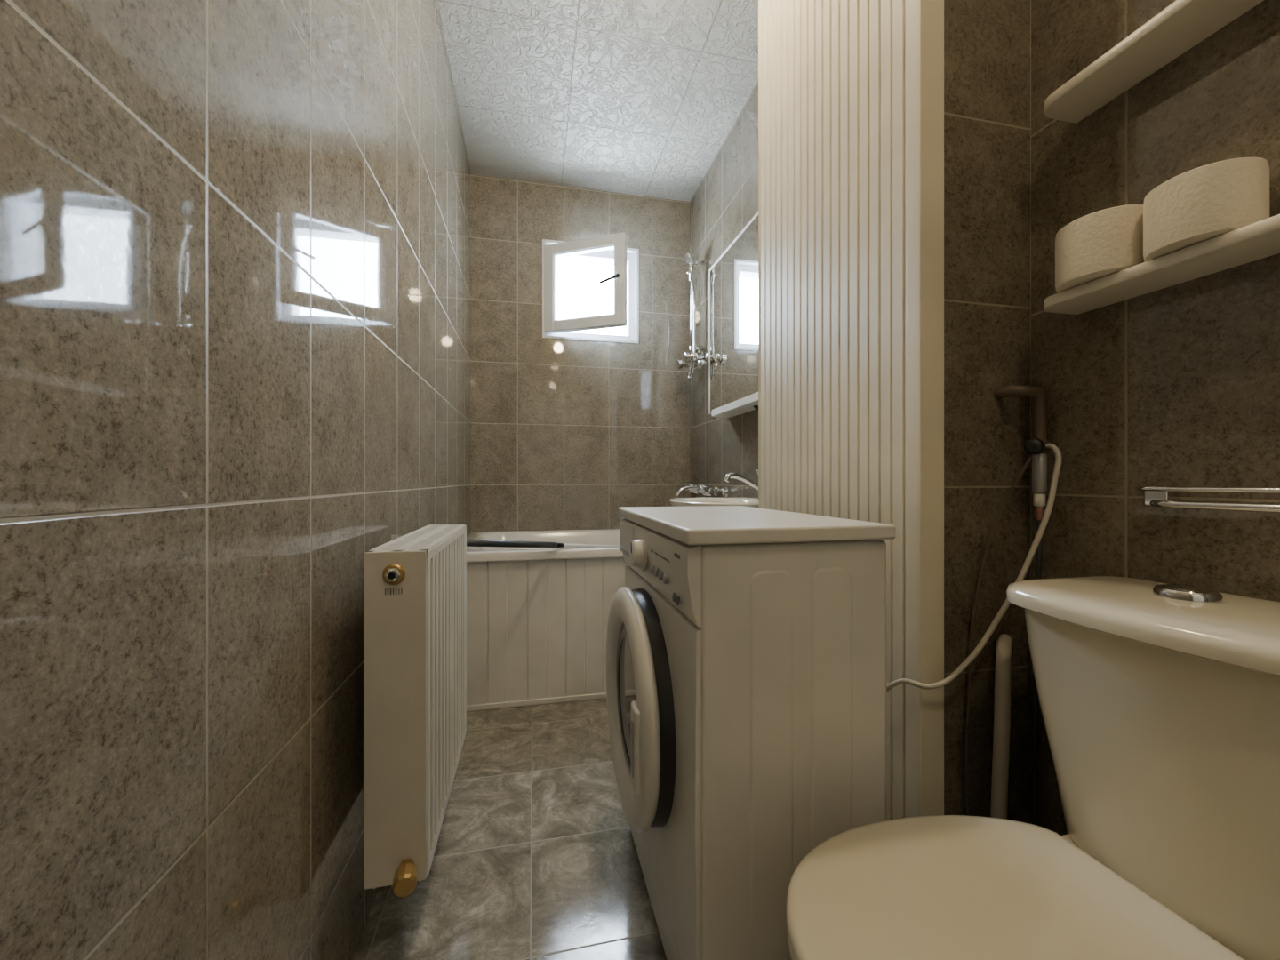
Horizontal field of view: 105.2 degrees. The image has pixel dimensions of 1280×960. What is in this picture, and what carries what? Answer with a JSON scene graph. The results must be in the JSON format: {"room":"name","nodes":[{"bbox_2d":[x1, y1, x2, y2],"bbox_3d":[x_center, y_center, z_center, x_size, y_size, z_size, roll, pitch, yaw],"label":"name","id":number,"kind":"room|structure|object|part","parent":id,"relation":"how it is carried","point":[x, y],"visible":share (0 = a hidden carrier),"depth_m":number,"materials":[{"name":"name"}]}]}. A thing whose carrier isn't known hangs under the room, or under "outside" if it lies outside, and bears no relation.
{"room":"bathroom","nodes":[
{"label":"bathroom","id":0,"kind":"room"},
{"bbox_2d":[0,0,471,959],"bbox_3d":[-0.628,-0.395,0.994,0.120,2.640,4.050,0,0,-12],"label":"wall","id":1,"kind":"structure","parent":0,"point":[236,235],"depth_m":0.54,"materials":[{"name":"tile"}]},
{"bbox_2d":[363,523,466,896],"bbox_3d":[-0.516,0.526,1.115,0.156,0.797,0.608,0,0,-12],"label":"radiator","id":2,"kind":"object","parent":1,"relation":"attached to","point":[415,582],"visible":1,"depth_m":0.88,"materials":[{"name":"white metal"}]},
{"bbox_2d":[382,563,405,584],"bbox_3d":[-0.437,0.168,0.865,0.037,0.037,0.018,0,0,-12],"label":"valve","id":3,"kind":"object","parent":2,"relation":"attached to","point":[392,573],"depth_m":0.87,"materials":[{"name":"gold metal"}]},
{"bbox_2d":[366,523,466,556],"bbox_3d":[-0.497,0.134,1.145,0.102,0.012,0.550,0,0,-12],"label":"grille","id":4,"kind":"object","parent":2,"relation":"attached to","point":[430,540],"depth_m":1.03,"materials":[{"name":"white metal"}]},
{"bbox_3d":[-0.455,0.430,1.155,0.020,0.596,0.550,0,0,-12],"label":"panel","id":5,"kind":"part","parent":2,"relation":"part of","materials":[{"name":"white metal"}]},
{"bbox_2d":[352,697,666,959],"bbox_3d":[0.059,0.975,1.144,1.527,0.100,4.050,0,0,-12],"label":"floor","id":6,"kind":"structure","parent":0,"point":[535,857],"depth_m":1.18,"materials":[{"name":"tile"}]},
{"bbox_2d":[466,528,628,711],"bbox_3d":[-0.230,0.608,2.466,1.281,0.635,0.837,0,0,-12],"label":"bathtub","id":7,"kind":"object","parent":6,"relation":"on","point":[537,618],"visible":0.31,"depth_m":2.02,"materials":[{"name":"white plastic"}]},
{"bbox_2d":[466,538,619,548],"bbox_3d":[-0.254,0.290,2.168,0.025,0.196,1.322,0,0,29],"label":"handle","id":8,"kind":"object","parent":7,"relation":"on","point":[470,542],"visible":0.71,"depth_m":1.82,"materials":[{"name":"black plastic"}]},
{"bbox_2d":[606,505,895,959],"bbox_3d":[0.155,0.499,1.048,0.406,0.852,0.606,0,0,-12],"label":"washing machine","id":9,"kind":"object","parent":6,"relation":"on","point":[746,646],"visible":1,"depth_m":0.78,"materials":[{"name":"white metal"}]},
{"bbox_3d":[-0.011,0.472,1.057,0.028,0.336,0.336,0,0,-12],"label":"door glass","id":10,"kind":"part","parent":9,"relation":"part of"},
{"bbox_3d":[-0.027,0.148,1.210,0.018,0.077,0.175,0,0,-12],"label":"detergent drawer","id":11,"kind":"part","parent":9,"relation":"part of","materials":[{"name":"white plastic"}]},
{"bbox_3d":[-0.005,0.480,0.879,0.016,0.150,0.050,0,0,-12],"label":"door handle","id":12,"kind":"part","parent":9,"relation":"part of","materials":[{"name":"white plastic"}]},
{"bbox_3d":[-0.003,0.155,1.023,0.035,0.072,0.072,0,0,-12],"label":"programme knob","id":13,"kind":"part","parent":9,"relation":"part of","materials":[{"name":"white plastic"}]},
{"bbox_3d":[0.029,0.852,1.025,0.007,0.087,0.582,0,0,-12],"label":"kick panel","id":14,"kind":"part","parent":9,"relation":"part of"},
{"bbox_3d":[0.020,0.161,1.023,0.022,0.126,0.588,0,0,-12],"label":"control panel","id":15,"kind":"part","parent":9,"relation":"part of","materials":[{"name":"white plastic"}]},
{"bbox_2d":[650,549,679,562],"bbox_3d":[0.043,0.130,0.867,0.002,0.021,0.195,0,0,-12],"label":"print","id":16,"kind":"object","parent":9,"relation":"attached to","point":[660,556],"depth_m":0.85},
{"bbox_2d":[618,505,895,545],"bbox_3d":[0.180,0.085,1.054,0.356,0.024,0.606,0,0,-12],"label":"countertop","id":17,"kind":"structure","parent":9,"relation":"on","point":[710,524],"depth_m":0.80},
{"bbox_2d":[786,576,1279,959],"bbox_3d":[0.499,0.533,0.560,0.669,0.784,0.402,0,0,-12],"label":"toilet","id":18,"kind":"object","parent":6,"relation":"on","point":[1160,702],"visible":1,"depth_m":0.56,"materials":[{"name":"white ceramic"}]},
{"bbox_3d":[0.392,0.528,0.541,0.451,0.018,0.357,0,0,-12],"label":"seat","id":19,"kind":"part","parent":18,"relation":"part of","materials":[{"name":"white ceramic"}]},
{"bbox_3d":[0.392,0.505,0.541,0.453,0.026,0.358,0,0,-12],"label":"lid","id":20,"kind":"part","parent":18,"relation":"part of","materials":[{"name":"white ceramic"}]},
{"bbox_3d":[0.698,0.172,0.604,0.261,0.032,0.402,0,0,-12],"label":"tank lid","id":21,"kind":"part","parent":18,"relation":"part of","materials":[{"name":"white ceramic"}]},
{"bbox_3d":[0.706,0.350,0.607,0.237,0.320,0.370,0,0,-12],"label":"tank","id":22,"kind":"part","parent":18,"relation":"part of","materials":[{"name":"white ceramic"}]},
{"bbox_2d":[471,174,689,532],"bbox_3d":[-0.346,-0.395,3.000,1.287,2.640,0.250,0,0,-12],"label":"wall","id":23,"kind":"structure","parent":0,"point":[566,434],"depth_m":2.86,"materials":[{"name":"tile"}]},
{"bbox_2d":[542,239,639,343],"bbox_3d":[-0.307,-1.105,2.980,0.570,0.570,0.206,0,0,-12],"label":"lining","id":24,"kind":"object","parent":23,"relation":"attached to","point":[545,242],"visible":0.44,"depth_m":2.93,"materials":[{"name":"plastic"}]},
{"bbox_2d":[544,232,634,340],"bbox_3d":[-0.270,-1.105,2.799,0.542,0.538,0.365,0,0,-12],"label":"window","id":25,"kind":"structure","parent":24,"relation":"attached to","point":[624,263],"depth_m":2.78,"materials":[{"name":"plastic"}]},
{"bbox_2d":[553,245,614,320],"bbox_3d":[-0.312,-1.102,2.763,0.386,0.396,0.035,0,0,18],"label":"bead","id":26,"kind":"object","parent":25,"relation":"attached to","point":[609,247],"visible":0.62,"depth_m":2.80,"materials":[{"name":"plastic"}]},
{"bbox_2d":[599,274,617,283],"bbox_3d":[-0.170,-1.095,2.663,0.104,0.047,0.014,0,0,9],"label":"lever","id":27,"kind":"object","parent":25,"relation":"attached to","point":[614,276],"visible":1,"depth_m":2.66,"materials":[{"name":"black metal"}]},
{"bbox_3d":[-0.115,-1.107,2.668,0.026,0.070,0.012,0,0,18],"label":"handle","id":28,"kind":"part","parent":25,"relation":"part of","materials":[{"name":"plastic"}]},
{"bbox_2d":[435,0,758,201],"bbox_3d":[0.059,-1.765,1.144,1.527,0.100,4.050,0,0,-12],"label":"ceiling","id":29,"kind":"structure","parent":0,"point":[631,97],"depth_m":2.12,"materials":[{"name":"tile"}]},
{"bbox_2d":[688,262,693,281],"bbox_3d":[0.287,-1.175,2.739,0.029,0.122,0.033,0,0,-12],"label":"grip","id":30,"kind":"object","parent":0,"point":[691,266],"depth_m":2.73,"materials":[{"name":"silver metal"}]},
{"bbox_2d":[689,0,1279,835],"bbox_3d":[0.746,-0.395,1.294,0.120,2.640,4.050,0,0,-12],"label":"wall","id":31,"kind":"structure","parent":0,"point":[1179,384],"depth_m":0.79,"materials":[{"name":"tile"}]},
{"bbox_2d":[694,259,703,264],"bbox_3d":[0.326,-1.235,2.773,0.070,0.026,0.026,0,0,-12],"label":"rail mount","id":32,"kind":"object","parent":31,"relation":"attached to","point":[698,261],"visible":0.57,"depth_m":2.77,"materials":[{"name":"silver metal"}]},
{"bbox_2d":[696,360,702,369],"bbox_3d":[0.340,-0.675,2.838,0.016,0.068,0.068,0,0,-12],"label":"flange","id":33,"kind":"object","parent":31,"relation":"attached to","point":[700,362],"visible":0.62,"depth_m":2.82,"materials":[{"name":"silver metal"}]},
{"bbox_2d":[696,345,703,351],"bbox_3d":[0.326,-0.745,2.773,0.070,0.026,0.026,0,0,-12],"label":"rail mount","id":34,"kind":"object","parent":31,"relation":"attached to","point":[698,348],"visible":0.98,"depth_m":2.77,"materials":[{"name":"silver metal"}]},
{"bbox_2d":[690,256,694,353],"bbox_3d":[0.297,-0.990,2.767,0.024,0.550,0.024,0,0,-12],"label":"rail","id":35,"kind":"object","parent":34,"relation":"attached to","point":[692,306],"visible":0.45,"depth_m":2.76,"materials":[{"name":"silver metal"}]},
{"bbox_3d":[0.287,-1.165,2.754,0.050,0.046,0.046,0,0,-12],"label":"slider","id":36,"kind":"object","parent":35,"relation":"attached to","visible":0},
{"bbox_2d":[684,252,693,264],"bbox_3d":[0.276,-1.234,2.732,0.047,0.065,0.072,0,0,-12],"label":"shower","id":37,"kind":"object","parent":36,"relation":"attached to","point":[689,258],"visible":0.98,"depth_m":2.71,"materials":[{"name":"silver metal"}]},
{"bbox_2d":[675,484,727,497],"bbox_3d":[0.297,0.056,2.501,0.243,0.068,0.200,0,0,-12],"label":"faucet","id":38,"kind":"object","parent":31,"relation":"attached to","point":[700,490],"visible":1,"depth_m":2.44,"materials":[{"name":"silver metal"}]},
{"bbox_3d":[0.258,0.058,2.492,0.161,0.059,0.022,0,0,-12],"label":"spout","id":39,"kind":"part","parent":38,"relation":"part of","materials":[{"name":"silver metal"}]},
{"bbox_3d":[0.293,0.050,2.572,0.078,0.055,0.040,0,0,-12],"label":"handle","id":40,"kind":"part","parent":38,"relation":"part of","materials":[{"name":"silver metal"}]},
{"bbox_3d":[0.323,0.050,2.435,0.078,0.055,0.040,0,0,-12],"label":"handle","id":41,"kind":"part","parent":38,"relation":"part of","materials":[{"name":"silver metal"}]},
{"bbox_2d":[698,354,706,360],"bbox_3d":[0.339,-0.675,2.694,0.080,0.030,0.030,0,0,-12],"label":"inlet","id":42,"kind":"object","parent":31,"relation":"attached to","point":[701,356],"visible":0.57,"depth_m":2.68,"materials":[{"name":"silver metal"}]},
{"bbox_2d":[675,352,699,368],"bbox_3d":[0.266,-0.669,2.750,0.087,0.061,0.200,0,0,-12],"label":"mixer","id":43,"kind":"object","parent":42,"relation":"attached to","point":[694,356],"depth_m":2.67,"materials":[{"name":"silver metal"}]},
{"bbox_3d":[0.235,-0.667,2.815,0.055,0.058,0.060,0,0,-12],"label":"cross handle","id":44,"kind":"part","parent":43,"relation":"part of","materials":[{"name":"silver metal"}]},
{"bbox_3d":[0.265,-0.667,2.678,0.055,0.058,0.060,0,0,-12],"label":"cross handle","id":45,"kind":"part","parent":43,"relation":"part of","materials":[{"name":"silver metal"}]},
{"bbox_3d":[0.284,-0.650,2.754,0.024,0.050,0.024,0,0,-12],"label":"outlet","id":46,"kind":"object","parent":43,"relation":"attached to","visible":0},
{"bbox_2d":[688,280,695,379],"bbox_3d":[0.290,-0.852,2.735,0.023,0.570,0.072,0,0,-29],"label":"hose","id":47,"kind":"object","parent":46,"relation":"attached to","point":[691,371],"visible":0.96,"depth_m":2.71,"materials":[{"name":"silver metal"}]},
{"bbox_2d":[704,352,708,364],"bbox_3d":[0.370,-0.675,2.701,0.016,0.068,0.068,0,0,-12],"label":"flange","id":48,"kind":"object","parent":31,"relation":"attached to","point":[707,353],"visible":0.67,"depth_m":2.69,"materials":[{"name":"silver metal"}]},
{"bbox_2d":[669,496,758,507],"bbox_3d":[0.339,0.500,1.855,0.433,0.850,0.524,0,0,-12],"label":"basin","id":49,"kind":"object","parent":31,"relation":"attached to","point":[753,502],"visible":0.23,"depth_m":1.92,"materials":[{"name":"white ceramic"}]},
{"bbox_2d":[723,469,758,499],"bbox_3d":[0.416,0.017,1.892,0.193,0.120,0.052,0,0,-12],"label":"faucet","id":50,"kind":"object","parent":49,"relation":"on","point":[728,476],"visible":0.59,"depth_m":1.88,"materials":[{"name":"silver metal"}]},
{"bbox_3d":[0.405,0.010,1.890,0.170,0.078,0.022,0,0,-12],"label":"spout","id":51,"kind":"part","parent":50,"relation":"part of","materials":[{"name":"silver metal"}]},
{"bbox_2d":[708,211,758,414],"bbox_3d":[0.492,-0.743,2.129,0.021,0.777,1.040,0,0,-12],"label":"wall mirror","id":52,"kind":"object","parent":31,"relation":"attached to","point":[733,277],"depth_m":2.30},
{"bbox_2d":[712,392,758,417],"bbox_3d":[0.474,-0.286,2.012,0.105,0.102,0.810,0,0,-12],"label":"shelf","id":53,"kind":"object","parent":31,"relation":"attached to","point":[749,403],"visible":0.48,"depth_m":2.12,"materials":[{"name":"white plastic"}]},
{"bbox_2d":[758,0,943,820],"bbox_3d":[0.463,-0.395,1.216,0.052,2.640,0.662,0,0,-12],"label":"panelling","id":54,"kind":"object","parent":31,"relation":"attached to","point":[851,92],"depth_m":1.03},
{"bbox_2d":[1043,0,1263,123],"bbox_3d":[0.816,-0.644,0.477,0.092,0.018,0.785,0,0,-12],"label":"wall shelf","id":55,"kind":"object","parent":31,"relation":"attached to","point":[1182,25],"visible":1,"depth_m":0.73,"materials":[{"name":"white wood"}]},
{"bbox_2d":[1043,214,1279,314],"bbox_3d":[0.816,-0.303,0.477,0.092,0.018,0.785,0,0,-12],"label":"wall shelf","id":56,"kind":"object","parent":31,"relation":"attached to","point":[1259,240],"visible":1,"depth_m":0.69,"materials":[{"name":"white wood"}]},
{"bbox_2d":[1055,204,1144,292],"bbox_3d":[0.735,-0.360,0.777,0.116,0.096,0.116,0,0,-12],"label":"toilet paper roll","id":57,"kind":"object","parent":56,"relation":"on","point":[1092,246],"visible":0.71,"depth_m":0.74,"materials":[{"name":"paper"}]},
{"bbox_2d":[1143,157,1269,262],"bbox_3d":[0.762,-0.358,0.663,0.112,0.092,0.112,0,0,-12],"label":"toilet paper roll","id":58,"kind":"object","parent":56,"relation":"on","point":[1194,206],"visible":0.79,"depth_m":0.62,"materials":[{"name":"paper"}]},
{"bbox_2d":[1135,485,1279,512],"bbox_3d":[0.826,0.025,0.529,0.051,0.033,0.481,0,0,-12],"label":"towel rail","id":59,"kind":"object","parent":31,"relation":"attached to","point":[1157,496],"visible":1,"depth_m":0.67,"materials":[{"name":"silver metal"}]},
{"bbox_3d":[0.807,0.013,0.525,0.029,0.007,0.482,0,0,-10],"label":"rod","id":60,"kind":"part","parent":59,"relation":"part of","materials":[{"name":"silver metal"}]},
{"bbox_3d":[0.814,0.035,0.518,0.028,0.011,0.465,0,0,-10],"label":"rod","id":61,"kind":"part","parent":59,"relation":"part of","materials":[{"name":"silver metal"}]},
{"bbox_2d":[944,0,1031,823],"bbox_3d":[0.588,-0.395,1.244,0.210,2.640,0.648,0,0,-12],"label":"wall","id":62,"kind":"structure","parent":0,"point":[988,43],"depth_m":0.93,"materials":[{"name":"brown tile"}]},
{"bbox_2d":[886,384,1061,825],"bbox_3d":[0.583,0.365,0.909,0.342,1.080,0.133,0,0,18],"label":"pipe","id":63,"kind":"object","parent":62,"relation":"attached to","point":[1038,445],"visible":0.68,"depth_m":0.90,"materials":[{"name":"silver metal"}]},
{"bbox_3d":[0.705,-0.060,0.874,0.022,0.029,0.030,0,0,-45],"label":"valve knob","id":64,"kind":"part","parent":63,"relation":"part of","materials":[{"name":"black plastic"}]},
{"bbox_2d":[990,633,1012,819],"bbox_3d":[0.666,0.609,0.898,0.029,0.632,0.101,0,0,42],"label":"pipe","id":65,"kind":"object","parent":62,"relation":"attached to","point":[1003,675],"visible":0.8,"depth_m":0.87,"materials":[{"name":"white plastic"}]}
]}

